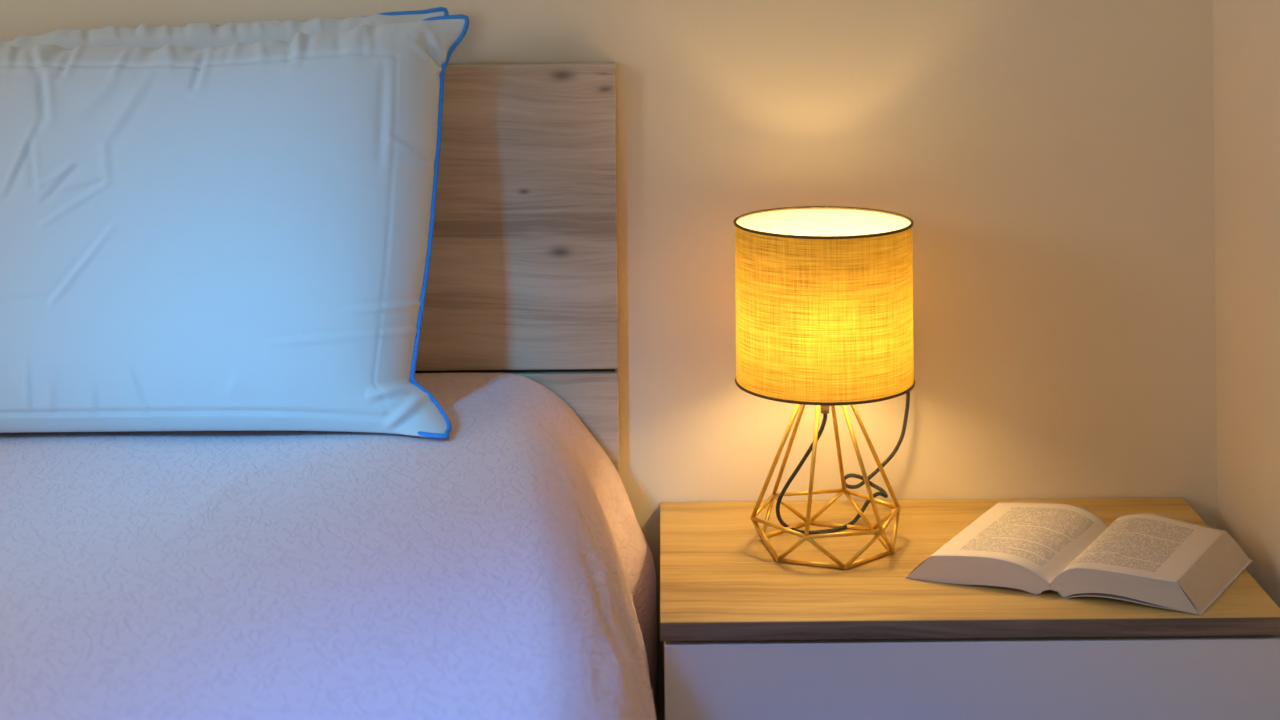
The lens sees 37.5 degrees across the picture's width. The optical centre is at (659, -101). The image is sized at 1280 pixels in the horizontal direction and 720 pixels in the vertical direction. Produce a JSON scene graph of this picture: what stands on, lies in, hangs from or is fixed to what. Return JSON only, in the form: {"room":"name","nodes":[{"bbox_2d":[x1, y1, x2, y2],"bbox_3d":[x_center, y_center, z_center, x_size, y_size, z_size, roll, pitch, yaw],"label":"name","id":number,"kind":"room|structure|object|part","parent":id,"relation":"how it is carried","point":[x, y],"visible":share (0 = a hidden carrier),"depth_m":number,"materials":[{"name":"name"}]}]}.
{"room":"bedroom","nodes":[
{"label":"bedroom","id":0,"kind":"room"},
{"bbox_2d":[0,0,1217,719],"bbox_3d":[-1.127,-0.189,2.095,3.750,2.600,0.120,-1,0,0],"label":"wall","id":1,"kind":"structure","parent":0,"point":[1050,162],"depth_m":2.04,"materials":[{"name":"paint"}]},
{"bbox_2d":[1212,0,1279,635],"bbox_3d":[0.654,-0.206,0.417,0.120,2.600,3.235,-1,0,0],"label":"wall","id":2,"kind":"structure","parent":0,"point":[1246,33],"depth_m":1.92,"materials":[{"name":"paint"}]},
{"bbox_3d":[-1.114,1.161,0.500,3.750,0.100,3.400,-1,0,0],"label":"floor","id":3,"kind":"structure","parent":0,"visible":0},
{"bbox_2d":[415,62,619,475],"bbox_3d":[-0.869,0.646,1.111,1.651,0.926,1.843,-1,0,0],"label":"headboard","id":4,"kind":"object","parent":3,"relation":"on","point":[523,274],"visible":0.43,"depth_m":2.01,"materials":[{"name":"brown wood"}]},
{"bbox_2d":[0,373,657,719],"bbox_3d":[-0.788,0.782,1.056,1.668,0.560,1.889,-1,0,0],"label":"bedspread","id":5,"kind":"object","parent":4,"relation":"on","point":[501,567],"visible":0.86,"depth_m":1.43,"materials":[{"name":"white fabric"}]},
{"bbox_2d":[0,7,448,49],"bbox_3d":[-0.586,0.309,1.957,0.729,0.385,0.133,-1,0,-1],"label":"pillow","id":6,"kind":"object","parent":5,"relation":"on","point":[194,35],"visible":0.13,"depth_m":1.97,"materials":[{"name":"fabric"}]},
{"bbox_2d":[0,14,469,438],"bbox_3d":[-0.554,0.311,1.844,0.723,0.381,0.213,-1,0,0],"label":"pillow","id":7,"kind":"object","parent":5,"relation":"on","point":[237,236],"visible":1,"depth_m":1.77,"materials":[{"name":"fabric"}]},
{"bbox_3d":[-0.868,0.690,2.019,1.651,0.356,0.027,-1,0,0],"label":"headboard panel","id":8,"kind":"part","parent":4,"relation":"part of","materials":[{"name":"brown wood"}]},
{"bbox_2d":[660,497,1279,719],"bbox_3d":[0.284,0.872,1.863,0.565,0.450,0.338,-1,0,0],"label":"nightstand","id":9,"kind":"object","parent":3,"relation":"on","point":[746,634],"visible":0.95,"depth_m":1.70,"materials":[{"name":"brown wood"}]},
{"bbox_2d":[733,206,914,569],"bbox_3d":[0.172,0.485,1.918,0.193,0.328,0.238,-1,0,0],"label":"table lamp","id":10,"kind":"object","parent":9,"relation":"on","point":[824,294],"visible":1,"depth_m":1.82,"materials":[{"name":"yellow fabric"}]},
{"bbox_3d":[0.165,0.402,1.889,0.177,0.159,0.177,-1,0,0],"label":"lamp shade","id":11,"kind":"part","parent":10,"relation":"part of","materials":[{"name":"fabric"}]},
{"bbox_3d":[0.191,0.559,1.972,0.065,0.179,0.174,-1,0,37],"label":"power cord","id":12,"kind":"part","parent":10,"relation":"part of","materials":[{"name":"black plastic"}]},
{"bbox_3d":[0.283,0.759,1.706,0.558,0.180,0.018,-1,0,0],"label":"drawer","id":13,"kind":"part","parent":9,"relation":"part of","materials":[{"name":"white paint"}]},
{"bbox_2d":[905,502,1252,614],"bbox_3d":[0.410,0.631,1.828,0.306,0.030,0.186,-1,0,21],"label":"open book","id":14,"kind":"object","parent":9,"relation":"on","point":[1151,559],"visible":1,"depth_m":1.79,"materials":[{"name":"white paper"}]}
]}

